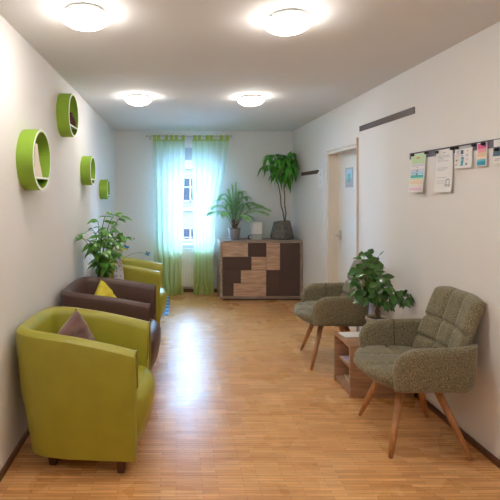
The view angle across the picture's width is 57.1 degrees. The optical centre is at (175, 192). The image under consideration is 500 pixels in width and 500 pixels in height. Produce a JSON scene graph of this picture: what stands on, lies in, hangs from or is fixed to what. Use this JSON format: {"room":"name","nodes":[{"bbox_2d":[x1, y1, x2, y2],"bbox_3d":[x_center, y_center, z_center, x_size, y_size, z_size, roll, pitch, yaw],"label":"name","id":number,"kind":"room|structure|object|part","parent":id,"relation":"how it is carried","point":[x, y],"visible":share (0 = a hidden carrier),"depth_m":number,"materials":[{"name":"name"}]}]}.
{"room":"waiting room","nodes":[
{"label":"waiting room","id":0,"kind":"room"},
{"bbox_2d":[0,15,114,470],"bbox_3d":[-1.072,0.287,2.595,0.250,2.500,8.790,0,0,0],"label":"wall","id":1,"kind":"structure","parent":0,"point":[40,257],"depth_m":2.99,"materials":[{"name":"white paint"}]},
{"bbox_2d":[0,428,29,481],"bbox_3d":[-0.940,1.518,2.595,0.014,0.038,8.790,0,0,0],"label":"baseboard","id":2,"kind":"structure","parent":1,"relation":"attached to","point":[21,442],"depth_m":2.60,"materials":[{"name":"brown wood"}]},
{"bbox_2d":[16,129,50,189],"bbox_3d":[-0.896,-0.209,2.850,0.102,0.386,0.386,0,0,0],"label":"shelf","id":3,"kind":"object","parent":1,"relation":"attached to","point":[27,139],"visible":0.97,"depth_m":2.73,"materials":[{"name":"green lacquer"},{"name":"white lacquer"}]},
{"bbox_2d":[34,143,42,176],"bbox_3d":[-0.858,-0.201,2.795,0.010,0.200,0.170,0,0,0],"label":"picture card","id":4,"kind":"object","parent":3,"relation":"in","point":[37,167],"visible":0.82,"depth_m":2.77,"materials":[{"name":"beige"}]},
{"bbox_2d":[56,93,78,136],"bbox_3d":[-0.896,-0.643,3.730,0.102,0.358,0.358,0,0,0],"label":"shelf","id":5,"kind":"object","parent":1,"relation":"attached to","point":[66,102],"visible":0.98,"depth_m":3.60,"materials":[{"name":"wood"}]},
{"bbox_2d":[69,112,75,124],"bbox_3d":[-0.881,-0.610,3.735,0.107,0.111,0.105,0,0,0],"label":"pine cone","id":6,"kind":"object","parent":5,"relation":"on","point":[70,113],"visible":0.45,"depth_m":3.71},
{"bbox_2d":[80,156,95,184],"bbox_3d":[-0.896,-0.228,4.590,0.102,0.298,0.298,0,0,0],"label":"shelf","id":7,"kind":"object","parent":1,"relation":"attached to","point":[87,165],"visible":1,"depth_m":4.48,"materials":[{"name":"wood"}]},
{"bbox_2d":[99,180,109,198],"bbox_3d":[-0.896,-0.046,5.660,0.102,0.248,0.248,0,0,0],"label":"shelf","id":8,"kind":"object","parent":1,"relation":"attached to","point":[104,185],"visible":1,"depth_m":5.56,"materials":[{"name":"wood"}]},
{"bbox_2d":[115,131,292,288],"bbox_3d":[0.460,0.287,7.150,3.314,2.500,0.320,0,0,0],"label":"wall","id":9,"kind":"structure","parent":0,"point":[247,150],"depth_m":6.99,"materials":[{"name":"white paint"}]},
{"bbox_2d":[182,248,193,286],"bbox_3d":[0.210,1.195,6.945,0.730,0.680,0.086,0,0,0],"label":"radiator","id":10,"kind":"object","parent":9,"relation":"attached to","point":[187,253],"visible":0.15,"depth_m":6.91,"materials":[{"name":"white metal"}]},
{"bbox_2d":[145,135,231,139],"bbox_3d":[0.195,-0.850,6.881,1.316,0.052,0.218,0,0,0],"label":"curtain rod","id":11,"kind":"object","parent":9,"relation":"attached to","point":[150,138],"visible":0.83,"depth_m":6.78,"materials":[{"name":"silver metal"}]},
{"bbox_2d":[153,135,184,294],"bbox_3d":[-0.114,0.326,6.763,0.500,2.399,0.168,0,0,0],"label":"curtain","id":12,"kind":"object","parent":11,"relation":"hanging from","point":[168,155],"visible":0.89,"depth_m":6.77,"materials":[{"name":"green fabric"}]},
{"bbox_2d":[192,135,228,294],"bbox_3d":[0.522,0.326,6.761,0.556,2.399,0.133,0,0,3],"label":"curtain","id":13,"kind":"object","parent":11,"relation":"hanging from","point":[209,156],"visible":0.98,"depth_m":6.80,"materials":[{"name":"green fabric"}]},
{"bbox_2d":[182,148,214,245],"bbox_3d":[0.200,0.053,7.098,0.800,1.532,0.255,0,0,0],"label":"window","id":14,"kind":"structure","parent":9,"relation":"in","point":[188,151],"depth_m":7.07,"materials":[{"name":"white paint"}]},
{"bbox_3d":[0.200,0.052,7.190,0.800,1.530,0.070,0,0,0],"label":"frame","id":15,"kind":"part","parent":14,"relation":"part of","materials":[{"name":"white paint"}]},
{"bbox_2d":[185,148,191,160],"bbox_3d":[0.200,-0.611,7.107,0.790,0.195,0.075,0,0,0],"label":"roller blind","id":16,"kind":"object","parent":14,"relation":"attached to","point":[188,151],"depth_m":7.07,"materials":[{"name":"grey"}]},
{"bbox_3d":[0.200,0.808,7.060,0.800,0.022,0.180,0,0,0],"label":"sill","id":17,"kind":"part","parent":14,"relation":"part of","materials":[{"name":"white paint"}]},
{"bbox_2d":[183,289,216,291],"bbox_3d":[0.435,1.512,6.983,2.734,0.050,0.014,0,0,0],"label":"baseboard","id":18,"kind":"structure","parent":9,"relation":"attached to","point":[184,290],"depth_m":6.98,"materials":[{"name":"brown wood"}]},
{"bbox_2d":[0,292,499,499],"bbox_3d":[0.485,1.587,2.620,3.464,0.100,9.440,0,0,0],"label":"floor","id":19,"kind":"structure","parent":0,"point":[239,411],"depth_m":2.84,"materials":[{"name":"brown wood"}]},
{"bbox_2d":[16,306,154,473],"bbox_3d":[-0.525,1.148,2.747,0.786,0.778,0.654,0,0,4],"label":"armchair","id":20,"kind":"object","parent":19,"relation":"on","point":[84,399],"visible":1,"depth_m":2.44,"materials":[{"name":"green leather"}]},
{"bbox_3d":[-0.696,1.496,2.556,0.053,0.081,0.053,0,0,4],"label":"leg","id":21,"kind":"part","parent":20,"relation":"part of","materials":[{"name":"brown wood"}]},
{"bbox_2d":[57,309,94,340],"bbox_3d":[-0.633,0.925,2.839,0.150,0.359,0.365,0,0,23],"label":"cushion","id":22,"kind":"object","parent":20,"relation":"on","point":[75,326],"visible":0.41,"depth_m":2.83,"materials":[{"name":"fabric"}]},
{"bbox_3d":[-0.300,1.496,2.484,0.053,0.081,0.053,0,0,4],"label":"leg","id":23,"kind":"part","parent":20,"relation":"part of","materials":[{"name":"brown wood"}]},
{"bbox_3d":[-0.447,1.274,2.742,0.630,0.355,0.431,0,0,4],"label":"seat","id":24,"kind":"part","parent":20,"relation":"part of","materials":[{"name":"green leather"}]},
{"bbox_2d":[61,276,160,369],"bbox_3d":[-0.521,1.147,3.769,0.786,0.780,0.799,0,0,1],"label":"armchair","id":25,"kind":"object","parent":19,"relation":"on","point":[134,299],"visible":0.34,"depth_m":3.58,"materials":[{"name":"brown leather"}]},
{"bbox_2d":[95,280,116,297],"bbox_3d":[-0.598,0.932,3.830,0.168,0.385,0.398,0,0,11],"label":"cushion","id":26,"kind":"object","parent":25,"relation":"on","point":[103,289],"visible":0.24,"depth_m":3.82,"materials":[{"name":"yellow fabric"}]},
{"bbox_3d":[-0.443,1.274,3.768,0.630,0.355,0.576,0,0,1],"label":"seat","id":27,"kind":"part","parent":25,"relation":"part of","materials":[{"name":"brown leather"}]},
{"bbox_2d":[100,257,166,325],"bbox_3d":[-0.498,1.148,5.199,0.786,0.778,0.654,0,0,1],"label":"armchair","id":28,"kind":"object","parent":19,"relation":"on","point":[138,270],"visible":0.34,"depth_m":4.89,"materials":[{"name":"green leather"}]},
{"bbox_3d":[-0.420,1.274,5.198,0.630,0.355,0.431,0,0,1],"label":"seat","id":29,"kind":"part","parent":28,"relation":"part of","materials":[{"name":"green leather"}]},
{"bbox_2d":[163,296,169,314],"bbox_3d":[-0.415,1.533,6.150,0.640,0.008,1.000,0,0,0],"label":"rug","id":30,"kind":"object","parent":19,"relation":"on","point":[166,312],"visible":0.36,"depth_m":5.98,"materials":[{"name":"blue fabric"}]},
{"bbox_2d":[217,238,302,299],"bbox_3d":[1.218,1.109,6.640,1.184,0.855,0.440,0,0,0],"label":"sideboard","id":31,"kind":"object","parent":19,"relation":"on","point":[267,268],"visible":0.99,"depth_m":6.43,"materials":[{"name":"brown wood"}]},
{"bbox_3d":[0.644,1.109,6.640,0.036,0.797,0.440,0,0,0],"label":"panel","id":32,"kind":"part","parent":31,"relation":"part of","materials":[{"name":"grey wood"}]},
{"bbox_3d":[0.743,1.381,6.428,0.156,0.179,0.004,0,0,0],"label":"panel","id":33,"kind":"part","parent":31,"relation":"part of","materials":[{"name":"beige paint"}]},
{"bbox_3d":[0.796,1.195,6.428,0.261,0.184,0.004,0,0,0],"label":"panel","id":34,"kind":"part","parent":31,"relation":"part of","materials":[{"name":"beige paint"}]},
{"bbox_2d":[228,228,240,239],"bbox_3d":[0.860,0.600,6.620,0.190,0.165,0.190,0,0,0],"label":"pot","id":35,"kind":"object","parent":31,"relation":"on","point":[234,233],"depth_m":6.56,"materials":[{"name":"grey ceramic"}]},
{"bbox_3d":[0.846,0.812,6.426,0.361,0.197,0.008,0,0,0],"label":"panel","id":36,"kind":"part","parent":31,"relation":"part of","materials":[{"name":"brown wood"}]},
{"bbox_3d":[0.872,1.007,6.428,0.412,0.184,0.004,0,0,0],"label":"panel","id":37,"kind":"part","parent":31,"relation":"part of","materials":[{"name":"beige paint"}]},
{"bbox_2d":[205,183,271,239],"bbox_3d":[0.908,0.258,6.602,0.980,0.849,0.584,0,0,0],"label":"potted palm","id":38,"kind":"object","parent":31,"relation":"on","point":[234,233],"visible":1,"depth_m":6.55,"materials":[{"name":"green plant"}]},
{"bbox_3d":[0.915,0.203,6.600,0.870,0.700,0.402,0,0,0],"label":"stem","id":39,"kind":"part","parent":38,"relation":"part of","materials":[{"name":"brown plant"}]},
{"bbox_3d":[1.055,1.381,6.426,0.465,0.179,0.008,0,0,0],"label":"panel","id":40,"kind":"part","parent":31,"relation":"part of","materials":[{"name":"brown wood"}]},
{"bbox_3d":[1.107,1.195,6.426,0.359,0.184,0.008,0,0,0],"label":"panel","id":41,"kind":"part","parent":31,"relation":"part of","materials":[{"name":"brown wood"}]},
{"bbox_2d":[248,222,262,239],"bbox_3d":[1.167,0.556,6.640,0.221,0.258,0.140,0,0,0],"label":"humidifier","id":42,"kind":"object","parent":31,"relation":"on","point":[256,227],"visible":1,"depth_m":6.58,"materials":[{"name":"grey plastic"}]},
{"bbox_3d":[1.190,0.633,6.640,0.160,0.073,0.124,0,0,0],"label":"water tank","id":43,"kind":"part","parent":42,"relation":"part of","materials":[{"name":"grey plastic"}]},
{"bbox_3d":[1.157,0.812,6.428,0.260,0.197,0.004,0,0,0],"label":"panel","id":44,"kind":"part","parent":31,"relation":"part of","materials":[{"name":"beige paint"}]},
{"bbox_3d":[1.183,1.007,6.426,0.208,0.184,0.008,0,0,0],"label":"panel","id":45,"kind":"part","parent":31,"relation":"part of","materials":[{"name":"brown wood"}]},
{"bbox_3d":[1.218,0.696,6.640,1.184,0.028,0.440,0,0,0],"label":"panel","id":46,"kind":"part","parent":31,"relation":"part of","materials":[{"name":"grey wood"}]},
{"bbox_3d":[1.218,1.491,6.640,1.112,0.032,0.440,0,0,0],"label":"panel","id":47,"kind":"part","parent":31,"relation":"part of","materials":[{"name":"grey wood"}]},
{"bbox_3d":[1.388,0.907,6.426,0.192,0.385,0.008,0,0,0],"label":"panel","id":48,"kind":"part","parent":31,"relation":"part of","materials":[{"name":"brown wood"}]},
{"bbox_2d":[257,151,299,239],"bbox_3d":[1.496,0.034,6.631,0.617,1.296,0.560,0,0,0],"label":"potted tree","id":49,"kind":"object","parent":31,"relation":"on","point":[281,230],"visible":1,"depth_m":6.56,"materials":[{"name":"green plant"}]},
{"bbox_3d":[1.565,0.544,6.660,0.315,0.276,0.362,0,0,0],"label":"pot","id":50,"kind":"part","parent":49,"relation":"part of","materials":[{"name":"grey wicker"}]},
{"bbox_3d":[1.530,1.093,6.428,0.477,0.757,0.004,0,0,0],"label":"panel","id":51,"kind":"part","parent":31,"relation":"part of","materials":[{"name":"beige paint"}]},
{"bbox_3d":[1.792,1.109,6.640,0.036,0.797,0.440,0,0,0],"label":"panel","id":52,"kind":"part","parent":31,"relation":"part of","materials":[{"name":"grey wood"}]},
{"bbox_2d":[294,259,374,370],"bbox_3d":[1.438,1.077,4.130,0.691,0.920,0.653,0,0,6],"label":"upholstered chair","id":53,"kind":"object","parent":19,"relation":"on","point":[322,304],"visible":0.72,"depth_m":3.92,"materials":[{"name":"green fabric"}]},
{"bbox_3d":[1.365,1.094,4.137,0.542,0.096,0.530,0,0,6],"label":"seat","id":54,"kind":"part","parent":53,"relation":"part of","materials":[{"name":"grey fabric"}]},
{"bbox_3d":[1.283,1.339,4.331,0.048,0.395,0.208,0,0,-34],"label":"leg","id":55,"kind":"part","parent":53,"relation":"part of","materials":[{"name":"brown wood"}]},
{"bbox_3d":[1.239,1.339,3.971,0.209,0.395,0.047,0,0,-39],"label":"leg","id":56,"kind":"part","parent":53,"relation":"part of","materials":[{"name":"brown wood"}]},
{"bbox_3d":[1.472,1.007,4.405,0.485,0.276,0.097,0,0,6],"label":"armrest","id":57,"kind":"part","parent":53,"relation":"part of","materials":[{"name":"grey fabric"}]},
{"bbox_3d":[1.413,1.007,3.853,0.485,0.276,0.097,0,0,6],"label":"armrest","id":58,"kind":"part","parent":53,"relation":"part of","materials":[{"name":"fabric"}]},
{"bbox_3d":[1.557,1.339,3.938,0.048,0.396,0.227,0,0,-45],"label":"leg","id":59,"kind":"part","parent":53,"relation":"part of","materials":[{"name":"brown wood"}]},
{"bbox_3d":[1.652,0.862,4.107,0.259,0.490,0.505,0,0,6],"label":"backrest","id":60,"kind":"part","parent":53,"relation":"part of","materials":[{"name":"grey fabric"}]},
{"bbox_2d":[334,332,413,397],"bbox_3d":[1.545,1.341,3.545,0.480,0.392,0.350,0,0,0],"label":"side table","id":61,"kind":"object","parent":19,"relation":"on","point":[359,384],"visible":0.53,"depth_m":3.37,"materials":[{"name":"brown wood"}]},
{"bbox_3d":[1.545,1.352,3.710,0.480,0.370,0.020,0,0,0],"label":"panel","id":62,"kind":"part","parent":61,"relation":"part of","materials":[{"name":"brown wood"}]},
{"bbox_3d":[1.540,1.511,3.545,0.461,0.022,0.310,0,0,0],"label":"panel","id":63,"kind":"part","parent":61,"relation":"part of","materials":[{"name":"brown wood"}]},
{"bbox_2d":[338,356,348,367],"bbox_3d":[1.552,1.345,3.545,0.435,0.014,0.310,0,0,0],"label":"shelf","id":64,"kind":"object","parent":61,"relation":"attached to","point":[340,358],"depth_m":3.59,"materials":[{"name":"brown wood"}]},
{"bbox_2d":[341,356,348,362],"bbox_3d":[1.460,1.333,3.545,0.210,0.008,0.280,0,0,-4],"label":"magazine","id":65,"kind":"object","parent":61,"relation":"on","point":[346,358],"visible":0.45,"depth_m":3.62,"materials":[{"name":"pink paper"}]},
{"bbox_2d":[338,331,359,337],"bbox_3d":[1.435,1.141,3.630,0.210,0.006,0.120,0,0,-8],"label":"leaflet","id":66,"kind":"object","parent":61,"relation":"on","point":[344,334],"visible":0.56,"depth_m":3.62,"materials":[{"name":"white paper"}]},
{"bbox_2d":[348,249,414,321],"bbox_3d":[1.553,0.796,3.485,0.504,0.697,0.405,0,0,0],"label":"potted plant","id":67,"kind":"object","parent":61,"relation":"on","point":[374,291],"visible":0.99,"depth_m":3.43,"materials":[{"name":"green plant"}]},
{"bbox_3d":[1.582,0.743,3.501,0.446,0.512,0.303,0,0,0],"label":"stem","id":68,"kind":"part","parent":67,"relation":"part of","materials":[{"name":"green plant"}]},
{"bbox_3d":[1.545,1.352,3.380,0.480,0.370,0.020,0,0,0],"label":"panel","id":69,"kind":"part","parent":61,"relation":"part of","materials":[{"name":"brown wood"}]},
{"bbox_2d":[353,286,484,460],"bbox_3d":[1.500,1.077,2.852,0.691,0.920,0.653,0,0,3],"label":"upholstered chair","id":70,"kind":"object","parent":19,"relation":"on","point":[435,353],"visible":1,"depth_m":2.69,"materials":[{"name":"green"}]},
{"bbox_3d":[1.334,1.339,3.044,0.048,0.395,0.208,0,0,-37],"label":"leg","id":71,"kind":"part","parent":70,"relation":"part of","materials":[{"name":"brown wood"}]},
{"bbox_3d":[1.426,1.094,2.856,0.542,0.096,0.530,0,0,3],"label":"seat","id":72,"kind":"part","parent":70,"relation":"part of","materials":[{"name":"grey fabric"}]},
{"bbox_3d":[1.519,1.007,3.129,0.485,0.276,0.097,0,0,3],"label":"armrest","id":73,"kind":"part","parent":70,"relation":"part of","materials":[{"name":"grey fabric"}]},
{"bbox_3d":[1.310,1.339,2.683,0.209,0.395,0.047,0,0,-42],"label":"leg","id":74,"kind":"part","parent":70,"relation":"part of","materials":[{"name":"brown wood"}]},
{"bbox_3d":[1.643,1.339,3.029,0.227,0.396,0.047,0,0,-41],"label":"leg","id":75,"kind":"part","parent":70,"relation":"part of","materials":[{"name":"brown wood"}]},
{"bbox_3d":[1.490,1.007,2.575,0.485,0.276,0.097,0,0,3],"label":"armrest","id":76,"kind":"part","parent":70,"relation":"part of","materials":[{"name":"grey fabric"}]},
{"bbox_3d":[1.715,0.862,2.841,0.259,0.490,0.505,0,0,3],"label":"backrest","id":77,"kind":"part","parent":70,"relation":"part of","materials":[{"name":"fabric"}]},
{"bbox_3d":[1.629,1.339,2.666,0.227,0.396,0.048,0,0,42],"label":"leg","id":78,"kind":"part","parent":70,"relation":"part of","materials":[{"name":"brown wood"}]},
{"bbox_3d":[-0.698,1.309,4.520,0.475,0.455,0.400,0,0,0],"label":"side table","id":79,"kind":"object","parent":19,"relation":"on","visible":0},
{"bbox_2d":[74,211,131,277],"bbox_3d":[-0.683,0.632,4.409,0.504,0.900,0.578,0,0,0],"label":"potted plant","id":80,"kind":"object","parent":79,"relation":"on","point":[103,263],"visible":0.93,"depth_m":4.36,"materials":[{"name":"green plant"}]},
{"bbox_3d":[-0.714,0.556,4.355,0.287,0.695,0.423,0,0,20],"label":"stem","id":81,"kind":"part","parent":80,"relation":"part of","materials":[{"name":"green plant"}]},
{"bbox_2d":[114,257,123,279],"bbox_3d":[-0.565,0.847,4.440,0.112,0.470,0.070,0,0,-12],"label":"gift bag","id":82,"kind":"object","parent":79,"relation":"on","point":[118,274],"visible":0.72,"depth_m":4.43,"materials":[{"name":"white paper"}]},
{"bbox_2d":[118,238,149,257],"bbox_3d":[-0.410,0.562,4.476,0.372,0.252,0.097,0,0,-33],"label":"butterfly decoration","id":83,"kind":"object","parent":82,"relation":"in","point":[125,247],"visible":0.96,"depth_m":4.40,"materials":[{"name":"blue plastic"}]},
{"bbox_2d":[0,0,499,130],"bbox_3d":[0.485,-1.038,2.620,3.464,0.150,9.440,0,0,0],"label":"ceiling","id":84,"kind":"structure","parent":0,"point":[194,60],"depth_m":3.08,"materials":[{"name":"white paint"}]},
{"bbox_2d":[60,3,109,30],"bbox_3d":[-0.480,-0.916,2.380,0.257,0.091,0.264,0,0,0],"label":"ceiling lamp","id":85,"kind":"object","parent":84,"relation":"attached to","point":[80,16],"visible":1,"depth_m":2.30,"materials":[{"name":"frosted glass"},{"name":"chrome"}]},
{"bbox_3d":[-0.480,-0.946,2.376,0.240,0.033,0.240,0,0,0],"label":"plate","id":86,"kind":"part","parent":85,"relation":"part of","materials":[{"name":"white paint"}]},
{"bbox_2d":[126,94,150,105],"bbox_3d":[-0.373,-0.916,4.470,0.257,0.091,0.264,0,0,0],"label":"ceiling lamp","id":87,"kind":"object","parent":84,"relation":"attached to","point":[134,99],"visible":1,"depth_m":4.38,"materials":[{"name":"white glass"}]},
{"bbox_3d":[-0.373,-0.946,4.466,0.240,0.033,0.240,0,0,0],"label":"plate","id":88,"kind":"part","parent":87,"relation":"part of","materials":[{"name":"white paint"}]},
{"bbox_2d":[238,95,263,105],"bbox_3d":[0.748,-0.916,4.494,0.257,0.091,0.264,0,0,0],"label":"ceiling lamp","id":89,"kind":"object","parent":84,"relation":"attached to","point":[246,100],"visible":1,"depth_m":4.41,"materials":[{"name":"white glass"}]},
{"bbox_3d":[0.748,-0.946,4.490,0.240,0.033,0.240,0,0,0],"label":"plate","id":90,"kind":"part","parent":89,"relation":"part of","materials":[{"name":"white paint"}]},
{"bbox_2d":[264,9,313,35],"bbox_3d":[0.610,-0.916,2.452,0.257,0.091,0.264,0,0,0],"label":"ceiling lamp","id":91,"kind":"object","parent":84,"relation":"attached to","point":[287,22],"visible":1,"depth_m":2.37,"materials":[{"name":"frosted white glass"},{"name":"chrome"}]},
{"bbox_3d":[0.610,-0.946,2.448,0.240,0.033,0.240,0,0,0],"label":"plate","id":92,"kind":"part","parent":91,"relation":"part of","materials":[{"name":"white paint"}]},
{"bbox_2d":[293,22,499,459],"bbox_3d":[1.967,0.287,2.595,0.300,2.500,8.790,0,0,0],"label":"wall","id":93,"kind":"structure","parent":0,"point":[428,239],"depth_m":3.23,"materials":[{"name":"white paint"}]},
{"bbox_2d":[301,170,317,175],"bbox_3d":[1.811,-0.272,6.105,0.012,0.047,0.810,0,0,0],"label":"wall rail","id":94,"kind":"object","parent":93,"relation":"attached to","point":[314,171],"visible":1,"depth_m":6.10,"materials":[{"name":"brown"}]},
{"bbox_2d":[317,168,322,187],"bbox_3d":[1.799,-0.183,5.620,0.011,0.240,0.200,0,0,0],"label":"notice sheet","id":95,"kind":"object","parent":94,"relation":"hanging from","point":[320,173],"visible":1,"depth_m":5.60,"materials":[{"name":"white paper"}]},
{"bbox_2d":[326,137,357,331],"bbox_3d":[1.908,0.492,4.957,0.218,2.090,0.955,0,0,0],"label":"door","id":96,"kind":"structure","parent":93,"relation":"in","point":[341,201],"depth_m":5.28,"materials":[{"name":"white paint"}]},
{"bbox_3d":[1.899,0.494,5.225,0.068,0.115,0.161,0,0,0],"label":"handle","id":97,"kind":"part","parent":96,"relation":"part of","materials":[{"name":"silver metal"}]},
{"bbox_3d":[1.811,0.512,4.968,0.012,2.050,0.935,0,0,0],"label":"casing","id":98,"kind":"part","parent":96,"relation":"part of","materials":[{"name":"white paint"}]},
{"bbox_3d":[1.917,0.522,4.950,0.200,2.030,0.900,0,0,0],"label":"frame","id":99,"kind":"part","parent":96,"relation":"part of","materials":[{"name":"beige wood"}]},
{"bbox_2d":[345,167,352,186],"bbox_3d":[1.928,-0.173,5.015,0.006,0.220,0.230,0,0,0],"label":"picture","id":100,"kind":"object","parent":96,"relation":"attached to","point":[348,171],"visible":1,"depth_m":5.00,"materials":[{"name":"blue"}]},
{"bbox_2d":[359,107,414,131],"bbox_3d":[1.811,-0.630,3.930,0.012,0.050,1.020,0,0,0],"label":"wall rail","id":101,"kind":"object","parent":93,"relation":"attached to","point":[410,111],"visible":1,"depth_m":3.83,"materials":[{"name":"grey metal"}]},
{"bbox_2d":[410,138,499,159],"bbox_3d":[1.811,-0.282,2.717,0.012,0.046,1.535,0,0,0],"label":"wall rail","id":102,"kind":"object","parent":93,"relation":"attached to","point":[431,153],"visible":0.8,"depth_m":2.92,"materials":[{"name":"grey metal"}]},
{"bbox_2d":[408,153,425,191],"bbox_3d":[1.791,-0.151,3.355,0.035,0.287,0.200,0,0,0],"label":"notice sheet","id":103,"kind":"object","parent":102,"relation":"attached to","point":[418,161],"visible":0.98,"depth_m":3.34,"materials":[{"name":"multicoloured paper"}]},
{"bbox_2d":[434,148,452,191],"bbox_3d":[1.798,-0.151,3.030,0.020,0.287,0.190,0,0,0],"label":"notice sheet","id":104,"kind":"object","parent":102,"relation":"attached to","point":[444,158],"visible":0.98,"depth_m":3.02,"materials":[{"name":"white paper"}]},
{"bbox_2d":[454,145,472,168],"bbox_3d":[1.801,-0.227,2.827,0.015,0.137,0.170,0,0,0],"label":"sheet","id":105,"kind":"object","parent":102,"relation":"attached to","point":[463,155],"visible":0.96,"depth_m":2.82,"materials":[{"name":"white paper"}]},
{"bbox_2d":[476,142,487,166],"bbox_3d":[1.802,-0.228,2.656,0.012,0.140,0.088,0,0,0],"label":"postcard","id":106,"kind":"object","parent":102,"relation":"attached to","point":[481,150],"visible":0.98,"depth_m":2.65,"materials":[{"name":"multicoloured paper"}]},
{"bbox_2d":[493,139,499,163],"bbox_3d":[1.803,-0.232,2.495,0.011,0.138,0.130,0,0,0],"label":"postcard","id":107,"kind":"object","parent":102,"relation":"attached to","point":[496,154],"visible":0.97,"depth_m":2.53,"materials":[{"name":"white paper"}]},
{"bbox_2d":[414,393,499,468],"bbox_3d":[1.810,1.518,2.595,0.014,0.038,8.790,0,0,0],"label":"baseboard","id":108,"kind":"structure","parent":93,"relation":"attached to","point":[467,437],"depth_m":2.76,"materials":[{"name":"brown wood"}]},
{"label":"outside","id":109,"kind":"structure","parent":0,"visible":0},
{"bbox_3d":[0.000,5.637,26.995,50.000,0.200,36.010,0,0,0],"label":"ground","id":110,"kind":"structure","parent":109,"visible":0},
{"bbox_2d":[182,161,192,239],"bbox_3d":[1.000,-1.613,33.900,28.600,14.300,8.800,0,0,0],"label":"building","id":111,"kind":"structure","parent":110,"relation":"on","point":[187,227],"depth_m":29.96,"materials":[{"name":"grey stone"}]},
{"bbox_3d":[0.950,-0.238,29.975,0.900,1.450,0.030,0,0,0],"label":"pane","id":112,"kind":"part","parent":111,"relation":"part of","materials":[{"name":"blue"}]},
{"bbox_3d":[0.950,3.112,29.975,0.900,1.450,0.030,0,0,0],"label":"pane","id":113,"kind":"part","parent":111,"relation":"part of","materials":[{"name":"blue glass"}]}
]}

